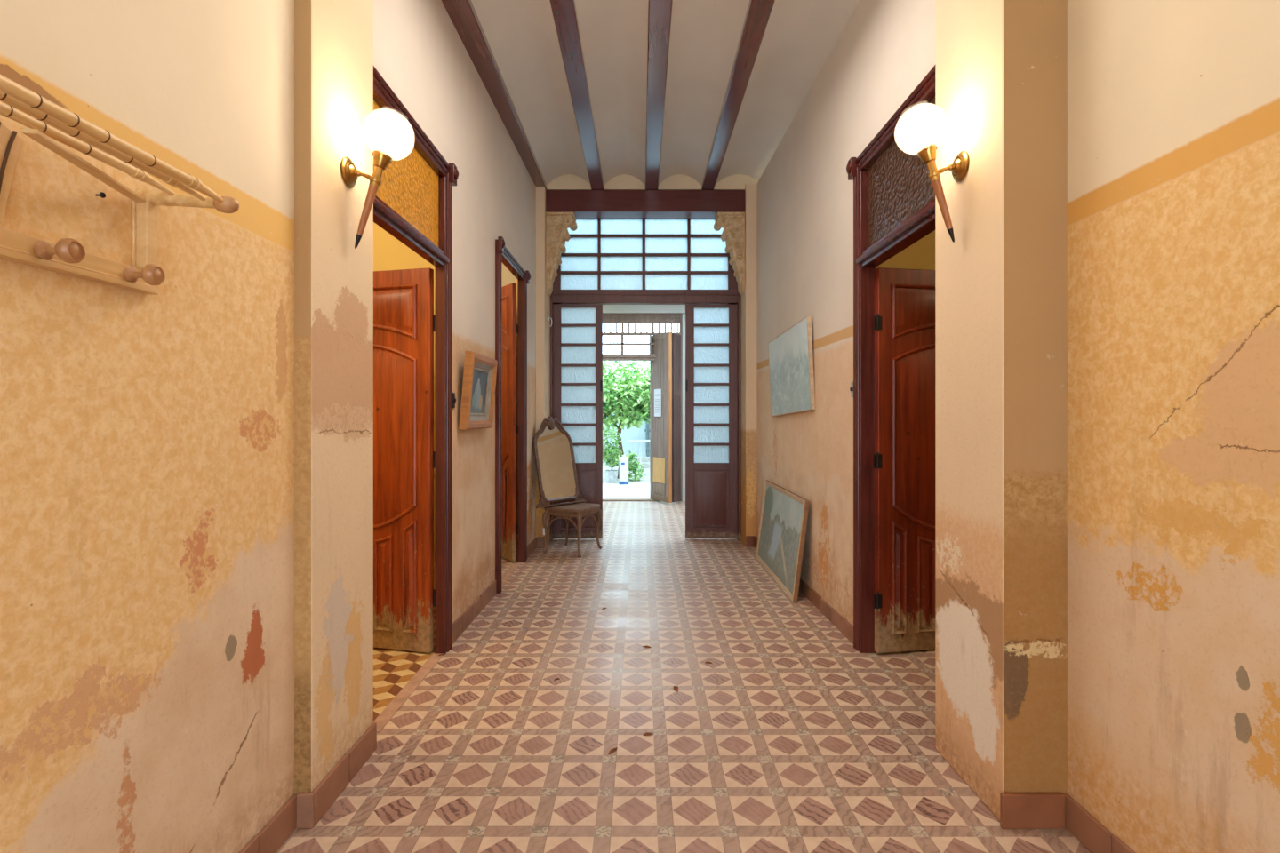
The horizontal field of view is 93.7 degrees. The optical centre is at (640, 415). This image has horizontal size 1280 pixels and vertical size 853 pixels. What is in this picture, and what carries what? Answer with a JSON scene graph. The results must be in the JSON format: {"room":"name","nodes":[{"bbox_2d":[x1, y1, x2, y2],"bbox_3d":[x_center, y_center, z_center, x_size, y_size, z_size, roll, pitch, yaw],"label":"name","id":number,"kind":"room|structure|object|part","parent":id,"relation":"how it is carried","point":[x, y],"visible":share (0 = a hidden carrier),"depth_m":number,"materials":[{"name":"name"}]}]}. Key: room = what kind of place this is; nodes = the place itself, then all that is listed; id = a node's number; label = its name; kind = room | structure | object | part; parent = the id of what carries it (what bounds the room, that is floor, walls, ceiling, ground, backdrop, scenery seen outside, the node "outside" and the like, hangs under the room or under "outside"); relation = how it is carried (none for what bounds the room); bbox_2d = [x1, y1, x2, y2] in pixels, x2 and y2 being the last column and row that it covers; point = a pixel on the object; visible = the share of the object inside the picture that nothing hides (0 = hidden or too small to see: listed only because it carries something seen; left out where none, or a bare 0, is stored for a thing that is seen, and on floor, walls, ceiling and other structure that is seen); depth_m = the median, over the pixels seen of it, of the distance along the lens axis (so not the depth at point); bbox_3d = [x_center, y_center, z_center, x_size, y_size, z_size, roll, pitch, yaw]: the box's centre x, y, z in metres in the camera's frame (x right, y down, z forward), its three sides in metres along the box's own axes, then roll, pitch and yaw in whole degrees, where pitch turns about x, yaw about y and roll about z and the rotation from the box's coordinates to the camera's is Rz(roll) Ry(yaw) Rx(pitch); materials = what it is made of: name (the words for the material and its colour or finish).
{"room":"house entrance hallway","nodes":[
{"label":"house entrance hallway","id":0,"kind":"room"},
{"bbox_2d":[0,0,535,852],"bbox_3d":[-2.372,-0.510,1.600,2.657,3.660,9.801,0,0,0],"label":"wall","id":1,"kind":"structure","parent":0,"point":[147,441],"depth_m":1.44,"materials":[{"name":"paint"}]},
{"bbox_2d":[95,192,105,198],"bbox_3d":[-1.112,-0.452,1.228,0.026,0.012,0.011,0,0,0],"label":"nail","id":2,"kind":"object","parent":1,"relation":"attached to","point":[102,195],"visible":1,"depth_m":1.23,"materials":[{"name":"metal"}]},
{"bbox_2d":[0,74,239,294],"bbox_3d":[-1.006,-0.414,0.886,0.217,0.281,0.940,0,0,0],"label":"coat rack","id":3,"kind":"object","parent":1,"relation":"attached to","point":[19,103],"visible":1,"depth_m":1.11,"materials":[{"name":"paint"}]},
{"bbox_3d":[-1.029,-0.483,1.335,0.170,0.042,0.033,0,0,0],"label":"arm","id":4,"kind":"part","parent":3,"relation":"part of","materials":[{"name":"paint"}]},
{"bbox_2d":[373,65,458,654],"bbox_3d":[-1.528,-0.052,2.944,0.981,2.745,1.208,0,0,0],"label":"door","id":5,"kind":"structure","parent":1,"relation":"in","point":[412,201],"depth_m":3.32,"materials":[{"name":"orange wood"}]},
{"bbox_3d":[-1.439,0.936,3.392,0.113,0.543,0.070,0,0,13],"label":"panel","id":6,"kind":"part","parent":5,"relation":"part of","materials":[{"name":"brown wood"}]},
{"bbox_3d":[-1.586,0.119,3.427,0.724,1.060,0.070,0,0,13],"label":"panel","id":7,"kind":"part","parent":5,"relation":"part of","materials":[{"name":"brown wood"}]},
{"bbox_3d":[-1.586,-0.574,3.427,0.724,0.312,0.070,0,0,13],"label":"panel","id":8,"kind":"part","parent":5,"relation":"part of","materials":[{"name":"brown wood"}]},
{"bbox_3d":[-1.121,-1.115,2.873,0.003,0.430,0.905,0,0,0],"label":"transom pane","id":9,"kind":"part","parent":5,"relation":"part of","materials":[{"name":"orange glass"}]},
{"bbox_3d":[-1.278,0.890,3.353,0.090,0.634,0.070,0,0,13],"label":"panel","id":10,"kind":"part","parent":5,"relation":"part of","materials":[{"name":"brown wood"}]},
{"bbox_2d":[451,392,455,407],"bbox_3d":[-1.089,-0.090,3.500,0.020,0.090,0.044,0,0,0],"label":"light switch","id":11,"kind":"object","parent":1,"relation":"attached to","point":[453,399],"visible":1,"depth_m":3.49,"materials":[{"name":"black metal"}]},
{"bbox_2d":[458,351,497,430],"bbox_3d":[-1.030,-0.152,3.840,0.087,0.470,0.560,0,0,1],"label":"framed painting","id":12,"kind":"object","parent":1,"relation":"attached to","point":[480,372],"visible":1,"depth_m":3.80,"materials":[{"name":"brown wood"}]},
{"bbox_2d":[451,536,544,645],"bbox_3d":[-1.031,1.265,4.721,0.089,0.110,2.561,0,0,1],"label":"baseboard","id":13,"kind":"structure","parent":1,"relation":"attached to","point":[463,621],"depth_m":3.98,"materials":[{"name":"brown tile"}]},
{"bbox_2d":[495,236,530,593],"bbox_3d":[-1.176,-0.003,5.303,0.452,2.645,1.767,0,0,-20],"label":"door","id":14,"kind":"structure","parent":1,"relation":"in","point":[507,328],"depth_m":5.40,"materials":[{"name":"brown wood"}]},
{"bbox_3d":[-1.401,-0.093,5.722,0.070,1.248,0.708,0,0,-38],"label":"panel","id":15,"kind":"part","parent":14,"relation":"part of","materials":[{"name":"brown wood"}]},
{"bbox_3d":[-1.401,-0.908,5.722,0.070,0.367,0.708,0,0,-38],"label":"panel","id":16,"kind":"part","parent":14,"relation":"part of","materials":[{"name":"brown wood"}]},
{"bbox_3d":[-1.210,0.814,5.479,0.070,0.746,0.088,0,0,-38],"label":"panel","id":17,"kind":"part","parent":14,"relation":"part of","materials":[{"name":"brown wood"}]},
{"bbox_2d":[294,0,373,794],"bbox_3d":[-1.163,-0.510,2.155,0.205,3.660,0.450,0,0,0],"label":"wall","id":18,"kind":"structure","parent":0,"point":[333,39],"depth_m":2.05,"materials":[{"name":"paint"}]},
{"bbox_2d":[239,722,376,852],"bbox_3d":[-1.081,1.265,-0.410,0.069,0.110,5.578,0,0,0],"label":"baseboard","id":19,"kind":"structure","parent":18,"relation":"attached to","point":[310,807],"depth_m":1.93,"materials":[{"name":"brown tile"}]},
{"bbox_2d":[340,120,401,248],"bbox_3d":[-0.941,-0.854,2.168,0.237,0.503,0.176,0,0,0],"label":"wall sconce","id":20,"kind":"object","parent":18,"relation":"attached to","point":[388,134],"visible":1,"depth_m":2.15,"materials":[{"name":"gold metal"}]},
{"bbox_3d":[-1.044,-0.880,2.168,0.031,0.104,0.104,0,0,0],"label":"plate","id":21,"kind":"part","parent":20,"relation":"part of","materials":[{"name":"gold metal"}]},
{"bbox_3d":[-0.995,-0.869,2.168,0.079,0.043,0.022,0,0,0],"label":"arm","id":22,"kind":"part","parent":20,"relation":"part of","materials":[{"name":"gold metal"}]},
{"bbox_3d":[-0.992,-0.721,2.168,0.082,0.224,0.030,0,0,0],"label":"torch stem","id":23,"kind":"part","parent":20,"relation":"part of","materials":[{"name":"brown wood"}]},
{"bbox_2d":[368,148,392,188],"bbox_3d":[-0.940,-0.891,2.168,0.081,0.133,0.071,0,0,0],"label":"socket","id":24,"kind":"object","parent":20,"relation":"attached to","point":[382,159],"depth_m":2.15,"materials":[{"name":"gold metal"}]},
{"bbox_3d":[-0.910,-1.015,2.168,0.088,0.096,0.088,0,0,0],"label":"bulb","id":25,"kind":"part","parent":20,"relation":"part of","materials":[{"name":"white glass"}]},
{"bbox_2d":[501,262,516,287],"bbox_3d":[-0.400,-0.680,6.440,7.600,4.000,0.160,0,0,0],"label":"wall","id":26,"kind":"structure","parent":0,"point":[508,277],"depth_m":6.36,"materials":[{"name":"paint"}]},
{"bbox_2d":[550,218,740,540],"bbox_3d":[0.048,-0.485,6.397,2.020,3.610,0.125,0,0,0],"label":"door","id":27,"kind":"structure","parent":26,"relation":"in","point":[605,261],"depth_m":6.40,"materials":[{"name":"red wood"}]},
{"bbox_2d":[552,304,602,538],"bbox_3d":[-0.671,0.060,6.390,0.526,2.495,0.064,0,0,0],"label":"door","id":28,"kind":"structure","parent":27,"relation":"attached to","point":[577,328],"depth_m":6.39,"materials":[{"name":"red wood"}]},
{"bbox_3d":[-0.664,0.880,6.400,0.390,0.620,0.032,0,0,0],"label":"panel","id":29,"kind":"part","parent":28,"relation":"part of","materials":[{"name":"red wood"}]},
{"bbox_3d":[-0.664,-0.325,6.400,0.380,1.670,0.004,0,0,0],"label":"glass pane","id":30,"kind":"part","parent":28,"relation":"part of","materials":[{"name":"glass"}]},
{"bbox_3d":[0.040,-1.790,6.400,1.800,0.920,0.004,0,0,0],"label":"transom pane","id":31,"kind":"part","parent":27,"relation":"part of","materials":[{"name":"clear glass"}]},
{"bbox_2d":[685,304,737,538],"bbox_3d":[0.751,0.060,6.390,0.555,2.495,0.064,0,0,0],"label":"door","id":32,"kind":"structure","parent":27,"relation":"attached to","point":[711,330],"depth_m":6.38,"materials":[{"name":"red wood"}]},
{"bbox_3d":[0.751,0.880,6.400,0.395,0.620,0.032,0,0,0],"label":"panel","id":33,"kind":"part","parent":32,"relation":"part of","materials":[{"name":"red wood"}]},
{"bbox_3d":[0.751,-0.325,6.400,0.385,1.670,0.004,0,0,0],"label":"glass pane","id":34,"kind":"part","parent":32,"relation":"part of","materials":[{"name":"white glass"}]},
{"bbox_2d":[516,186,550,547],"bbox_3d":[-1.106,-0.510,6.250,0.288,3.660,0.500,0,0,0],"label":"wall","id":35,"kind":"structure","parent":0,"point":[542,299],"depth_m":6.00,"materials":[{"name":"paint"}]},
{"bbox_2d":[547,317,551,327],"bbox_3d":[-0.942,-0.973,6.220,0.048,0.104,0.055,0,0,0],"label":"hook","id":36,"kind":"object","parent":35,"relation":"attached to","point":[548,317],"visible":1,"depth_m":6.21,"materials":[{"name":"metal"}]},
{"bbox_2d":[545,211,577,295],"bbox_3d":[-0.818,-1.663,6.187,0.316,0.818,0.247,0,0,0],"label":"carved corbel","id":37,"kind":"object","parent":35,"relation":"attached to","point":[558,223],"visible":0.99,"depth_m":6.10,"materials":[{"name":"paint"}]},
{"bbox_2d":[545,190,744,218],"bbox_3d":[0.046,-2.182,6.190,2.023,0.220,0.220,0,0,0],"label":"lintel beam","id":38,"kind":"structure","parent":37,"relation":"on","point":[584,204],"depth_m":6.08,"materials":[{"name":"brown wood"}]},
{"bbox_2d":[602,360,649,465],"bbox_3d":[0.100,-0.155,16.000,7.400,2.950,0.200,0,0,0],"label":"wall","id":39,"kind":"structure","parent":0,"point":[634,433],"depth_m":15.90,"materials":[{"name":"paint"}]},
{"bbox_2d":[644,367,649,456],"bbox_3d":[0.180,-0.100,15.835,0.160,2.360,0.130,0,0,0],"label":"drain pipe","id":40,"kind":"object","parent":39,"relation":"attached to","point":[647,430],"visible":0.41,"depth_m":15.78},
{"bbox_2d":[602,304,685,501],"bbox_3d":[-0.400,-0.330,9.350,7.600,3.300,0.300,0,0,0],"label":"wall","id":41,"kind":"structure","parent":0,"point":[606,308],"depth_m":9.25,"materials":[{"name":"paint"}]},
{"bbox_2d":[602,313,682,501],"bbox_3d":[-0.080,-0.131,9.340,1.440,2.902,0.180,0,0,0],"label":"door","id":42,"kind":"structure","parent":41,"relation":"in","point":[607,318],"depth_m":9.28,"materials":[{"name":"brown wood"}]},
{"bbox_2d":[603,322,678,332],"bbox_3d":[-0.046,-1.370,9.330,1.253,0.170,0.020,0,0,0],"label":"grille","id":43,"kind":"object","parent":42,"relation":"attached to","point":[622,324],"depth_m":9.32,"materials":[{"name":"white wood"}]},
{"bbox_2d":[649,331,671,503],"bbox_3d":[0.299,0.024,9.172,0.056,2.548,0.579,0,0,-28],"label":"door","id":44,"kind":"structure","parent":42,"relation":"attached to","point":[660,369],"depth_m":9.08,"materials":[{"name":"brown wood"}]},
{"bbox_2d":[654,389,661,416],"bbox_3d":[0.255,-0.200,9.193,0.002,0.420,0.210,0,0,-28],"label":"paper notice","id":45,"kind":"object","parent":44,"relation":"attached to","point":[657,392],"visible":1,"depth_m":9.19,"materials":[{"name":"white paper"}]},
{"bbox_2d":[672,333,681,502],"bbox_3d":[0.538,0.029,9.111,0.051,2.538,0.278,0,0,28],"label":"door","id":46,"kind":"structure","parent":42,"relation":"attached to","point":[676,339],"depth_m":9.08,"materials":[{"name":"brown wood"}]},
{"bbox_2d":[546,174,758,190],"bbox_3d":[0.100,-2.465,6.295,2.800,0.330,0.410,0,0,0],"label":"wall","id":47,"kind":"structure","parent":0,"point":[567,181],"depth_m":6.09,"materials":[{"name":"paint"}]},
{"bbox_2d":[471,0,860,185],"bbox_3d":[0.147,-2.459,4.200,2.225,0.265,3.800,0,0,0],"label":"ceiling","id":48,"kind":"structure","parent":0,"point":[799,37],"depth_m":4.26,"materials":[{"name":"paint"}]},
{"bbox_2d":[441,0,546,190],"bbox_3d":[-1.040,-2.372,4.225,0.170,0.160,3.730,0,0,0],"label":"ceiling beam","id":49,"kind":"structure","parent":48,"relation":"attached to","point":[462,13],"depth_m":4.03,"materials":[{"name":"brown wood"}]},
{"bbox_2d":[549,0,604,190],"bbox_3d":[-0.439,-2.372,4.225,0.133,0.160,3.730,0,0,0],"label":"ceiling beam","id":50,"kind":"structure","parent":48,"relation":"attached to","point":[564,12],"depth_m":4.10,"materials":[{"name":"brown wood"}]},
{"bbox_2d":[645,0,672,190],"bbox_3d":[0.109,-2.372,4.225,0.134,0.160,3.730,0,0,0],"label":"ceiling beam","id":51,"kind":"structure","parent":48,"relation":"attached to","point":[660,12],"depth_m":4.11,"materials":[{"name":"brown wood"}]},
{"bbox_2d":[701,0,775,190],"bbox_3d":[0.677,-2.372,4.225,0.130,0.160,3.730,0,0,0],"label":"ceiling beam","id":52,"kind":"structure","parent":48,"relation":"attached to","point":[758,12],"depth_m":4.11,"materials":[{"name":"brown wood"}]},
{"bbox_2d":[275,465,1091,852],"bbox_3d":[0.000,1.368,6.800,18.000,0.104,20.400,0,0,0],"label":"floor","id":53,"kind":"structure","parent":0,"point":[794,739],"depth_m":2.52,"materials":[{"name":"tile"}]},
{"bbox_2d":[373,607,434,721],"bbox_3d":[-1.875,1.319,3.050,1.450,0.002,2.300,0,0,0],"label":"floor cube tiles","id":54,"kind":"structure","parent":53,"relation":"on","point":[393,669],"depth_m":3.10,"materials":[{"name":"tile"}]},
{"bbox_2d":[542,502,601,558],"bbox_3d":[-0.665,1.099,5.850,0.434,0.448,0.434,0,0,25],"label":"stool","id":55,"kind":"object","parent":53,"relation":"on","point":[579,510],"visible":0.94,"depth_m":5.74,"materials":[{"name":"brown wood"}]},
{"bbox_3d":[-0.912,1.109,5.760,0.073,0.429,0.040,0,0,-20],"label":"leg","id":56,"kind":"part","parent":55,"relation":"part of","materials":[{"name":"brown wood"}]},
{"bbox_2d":[533,416,586,508],"bbox_3d":[-0.835,0.438,5.924,0.230,0.870,0.600,0,0,44],"label":"wall mirror","id":57,"kind":"object","parent":55,"relation":"on","point":[553,448],"visible":1,"depth_m":5.92,"materials":[{"name":"brown wood"}]},
{"bbox_3d":[-0.839,0.448,5.928,0.412,0.730,0.006,0,-13,-46],"label":"glass","id":58,"kind":"part","parent":57,"relation":"part of","materials":[{"name":"mirror"}]},
{"bbox_3d":[-0.768,0.862,5.858,0.600,0.016,0.042,0,-13,-46],"label":"rail","id":59,"kind":"part","parent":57,"relation":"part of","materials":[{"name":"brown wood"}]},
{"bbox_3d":[-0.755,1.109,6.097,0.040,0.429,0.073,0,0,-20],"label":"leg","id":60,"kind":"part","parent":55,"relation":"part of","materials":[{"name":"brown wood"}]},
{"bbox_3d":[-0.665,0.889,5.850,0.420,0.028,0.420,0,0,25],"label":"seat","id":61,"kind":"part","parent":55,"relation":"part of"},
{"bbox_3d":[-0.575,1.109,5.603,0.040,0.429,0.073,0,0,-20],"label":"leg","id":62,"kind":"part","parent":55,"relation":"part of","materials":[{"name":"brown wood"}]},
{"bbox_3d":[-0.418,1.109,5.940,0.073,0.429,0.040,0,0,-20],"label":"leg","id":63,"kind":"part","parent":55,"relation":"part of","materials":[{"name":"brown wood"}]},
{"bbox_2d":[604,470,618,482],"bbox_3d":[-0.580,1.200,11.900,0.259,0.240,0.259,0,0,0],"label":"square planter","id":64,"kind":"object","parent":53,"relation":"on","point":[611,476],"visible":0.97,"depth_m":11.78,"materials":[{"name":"white stone"}]},
{"bbox_2d":[602,422,624,471],"bbox_3d":[-0.617,0.614,11.904,0.617,0.993,0.524,0,0,0],"label":"bushy plant","id":65,"kind":"object","parent":64,"relation":"in","point":[614,457],"visible":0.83,"depth_m":11.85,"materials":[{"name":"green plant"}]},
{"bbox_2d":[608,747,617,754],"bbox_3d":[-0.110,1.317,2.360,0.014,0.005,0.057,0,0,41],"label":"scrap","id":66,"kind":"object","parent":53,"relation":"on","point":[613,749],"visible":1,"depth_m":2.36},
{"bbox_2d":[619,455,628,484],"bbox_3d":[-0.330,1.040,11.600,0.176,0.560,0.176,0,0,0],"label":"canister","id":67,"kind":"object","parent":53,"relation":"on","point":[623,460],"visible":1,"depth_m":11.51,"materials":[{"name":"white paint"}]},
{"bbox_2d":[602,360,649,479],"bbox_3d":[-0.552,0.042,12.610,3.489,2.565,1.919,0,0,0],"label":"leafy tree","id":68,"kind":"object","parent":53,"relation":"on","point":[637,394],"visible":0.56,"depth_m":12.33,"materials":[{"name":"green plant"}]},
{"bbox_2d":[602,360,649,420],"bbox_3d":[0.577,-0.135,14.608,5.731,2.912,1.792,0,0,0],"label":"leafy tree","id":69,"kind":"object","parent":53,"relation":"on","point":[604,363],"visible":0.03,"depth_m":14.42,"materials":[{"name":"green plant"}]},
{"bbox_2d":[624,450,645,481],"bbox_3d":[-0.131,1.040,12.202,0.532,0.689,0.516,0,0,0],"label":"bushy plant","id":70,"kind":"object","parent":53,"relation":"on","point":[631,459],"visible":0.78,"depth_m":12.13,"materials":[{"name":"green plant"}]},
{"bbox_2d":[628,456,649,468],"bbox_3d":[1.125,1.200,15.545,2.950,0.240,0.690,0,0,0],"label":"stone step","id":71,"kind":"structure","parent":53,"relation":"on","point":[644,461],"depth_m":15.50,"materials":[{"name":"white stone"}]},
{"bbox_2d":[628,440,649,468],"bbox_3d":[0.020,0.958,14.500,0.660,0.735,0.660,0,0,0],"label":"garden table","id":72,"kind":"object","parent":53,"relation":"on","point":[640,441],"visible":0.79,"depth_m":14.48,"materials":[{"name":"white paint"}]},
{"bbox_3d":[0.165,0.972,14.553,0.232,0.706,0.022,0,0,-20],"label":"leg","id":73,"kind":"part","parent":72,"relation":"part of","materials":[{"name":"white paint"}]},
{"bbox_2d":[642,732,653,735],"bbox_3d":[0.030,1.317,2.481,0.042,0.005,0.018,0,0,0],"label":"scrap","id":74,"kind":"object","parent":53,"relation":"on","point":[646,733],"visible":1,"depth_m":2.48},
{"bbox_2d":[755,480,809,602],"bbox_3d":[1.129,0.960,4.912,0.122,0.723,1.349,0,0,0],"label":"framed picture","id":75,"kind":"object","parent":53,"relation":"on","point":[784,514],"visible":1,"depth_m":4.74,"materials":[{"name":"brown wood"}]},
{"bbox_2d":[740,184,756,545],"bbox_3d":[1.239,-0.510,6.275,0.362,3.660,0.450,0,0,0],"label":"wall","id":76,"kind":"structure","parent":0,"point":[748,299],"depth_m":6.05,"materials":[{"name":"paint"}]},
{"bbox_2d":[713,211,744,295],"bbox_3d":[0.914,-1.663,6.187,0.316,0.818,0.247,0,0,0],"label":"carved corbel","id":77,"kind":"object","parent":76,"relation":"attached to","point":[732,223],"visible":1,"depth_m":6.10,"materials":[{"name":"paint"}]},
{"bbox_2d":[745,536,755,547],"bbox_3d":[1.105,1.265,6.043,0.093,0.110,0.014,0,0,0],"label":"baseboard","id":78,"kind":"structure","parent":76,"relation":"attached to","point":[750,540],"depth_m":6.04,"materials":[{"name":"brown wood"}]},
{"bbox_2d":[756,0,935,625],"bbox_3d":[2.455,-0.510,4.250,2.507,3.660,4.549,0,0,-1],"label":"wall","id":79,"kind":"structure","parent":0,"point":[884,51],"depth_m":3.98,"materials":[{"name":"paint"}]},
{"bbox_2d":[768,316,815,416],"bbox_3d":[1.176,-0.348,4.771,0.049,0.705,1.174,0,0,-1],"label":"canvas painting","id":80,"kind":"object","parent":79,"relation":"attached to","point":[790,354],"visible":1,"depth_m":4.61,"materials":[{"name":"grey fabric"}]},
{"bbox_2d":[755,536,853,644],"bbox_3d":[1.196,1.270,4.745,0.014,0.100,2.609,0,0,-2],"label":"baseboard","id":81,"kind":"structure","parent":79,"relation":"attached to","point":[842,624],"depth_m":3.89,"materials":[{"name":"brown tile"}]},
{"bbox_2d":[849,381,853,397],"bbox_3d":[1.226,-0.155,3.487,0.020,0.090,0.044,0,0,0],"label":"light switch","id":82,"kind":"object","parent":79,"relation":"attached to","point":[852,382],"visible":0.83,"depth_m":3.48,"materials":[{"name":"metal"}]},
{"bbox_2d":[846,64,935,653],"bbox_3d":[1.673,-0.072,2.919,0.995,2.785,1.158,0,0,0],"label":"door","id":83,"kind":"structure","parent":79,"relation":"in","point":[894,195],"depth_m":3.32,"materials":[{"name":"brown wood"}]},
{"bbox_3d":[1.423,0.890,3.340,0.090,0.634,0.070,0,0,-10],"label":"panel","id":84,"kind":"part","parent":83,"relation":"part of","materials":[{"name":"brown wood"}]},
{"bbox_3d":[1.260,-1.135,2.880,0.003,0.470,0.920,0,0,0],"label":"transom pane","id":85,"kind":"part","parent":83,"relation":"part of","materials":[{"name":"brown glass"}]},
{"bbox_3d":[1.735,0.119,3.398,0.724,1.060,0.070,0,0,-10],"label":"panel","id":86,"kind":"part","parent":83,"relation":"part of","materials":[{"name":"brown wood"}]},
{"bbox_3d":[1.735,-0.574,3.398,0.724,0.312,0.070,0,0,-10],"label":"panel","id":87,"kind":"part","parent":83,"relation":"part of","materials":[{"name":"brown wood"}]},
{"bbox_3d":[1.586,0.936,3.370,0.113,0.543,0.070,0,0,-10],"label":"panel","id":88,"kind":"part","parent":83,"relation":"part of","materials":[{"name":"brown wood"}]},
{"bbox_2d":[935,0,1067,820],"bbox_3d":[1.344,-0.510,2.155,0.356,3.660,0.450,0,0,0],"label":"pillar","id":89,"kind":"structure","parent":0,"point":[1001,66],"depth_m":1.95,"materials":[{"name":"paint"}]},
{"bbox_2d":[907,114,968,242],"bbox_3d":[1.047,-0.880,2.180,0.237,0.503,0.176,0,0,0],"label":"wall sconce","id":90,"kind":"object","parent":89,"relation":"attached to","point":[920,130],"visible":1,"depth_m":2.17,"materials":[{"name":"gold metal"}]},
{"bbox_3d":[1.016,-1.041,2.180,0.088,0.096,0.088,0,0,0],"label":"bulb","id":91,"kind":"part","parent":90,"relation":"part of","materials":[{"name":"white glass"}]},
{"bbox_2d":[916,143,940,182],"bbox_3d":[1.046,-0.917,2.180,0.081,0.133,0.071,0,0,0],"label":"socket","id":92,"kind":"object","parent":90,"relation":"attached to","point":[927,154],"depth_m":2.17,"materials":[{"name":"gold metal"}]},
{"bbox_3d":[1.098,-0.747,2.180,0.082,0.224,0.030,0,0,0],"label":"torch stem","id":93,"kind":"part","parent":90,"relation":"part of","materials":[{"name":"brown wood"}]},
{"bbox_3d":[1.101,-0.895,2.180,0.079,0.043,0.022,0,0,0],"label":"arm","id":94,"kind":"part","parent":90,"relation":"part of","materials":[{"name":"gold metal"}]},
{"bbox_3d":[1.151,-0.906,2.180,0.031,0.104,0.104,0,0,0],"label":"plate","id":95,"kind":"part","parent":90,"relation":"part of","materials":[{"name":"gold metal"}]},
{"bbox_2d":[1000,792,1065,829],"bbox_3d":[1.255,1.265,1.922,0.202,0.110,0.016,0,0,0],"label":"baseboard","id":96,"kind":"structure","parent":89,"relation":"attached to","point":[1018,811],"depth_m":1.91,"materials":[{"name":"red tile"}]},
{"bbox_2d":[1067,0,1279,852],"bbox_3d":[1.447,-0.510,-0.685,0.150,3.660,5.230,0,0,0],"label":"wall","id":97,"kind":"structure","parent":0,"point":[1173,106],"depth_m":1.54,"materials":[{"name":"paint"}]},
{"bbox_2d":[1064,793,1135,852],"bbox_3d":[1.365,1.265,-0.635,0.014,0.110,5.128,0,0,0],"label":"baseboard","id":98,"kind":"structure","parent":97,"relation":"attached to","point":[1094,836],"depth_m":1.81,"materials":[{"name":"brown tile"}]}
]}

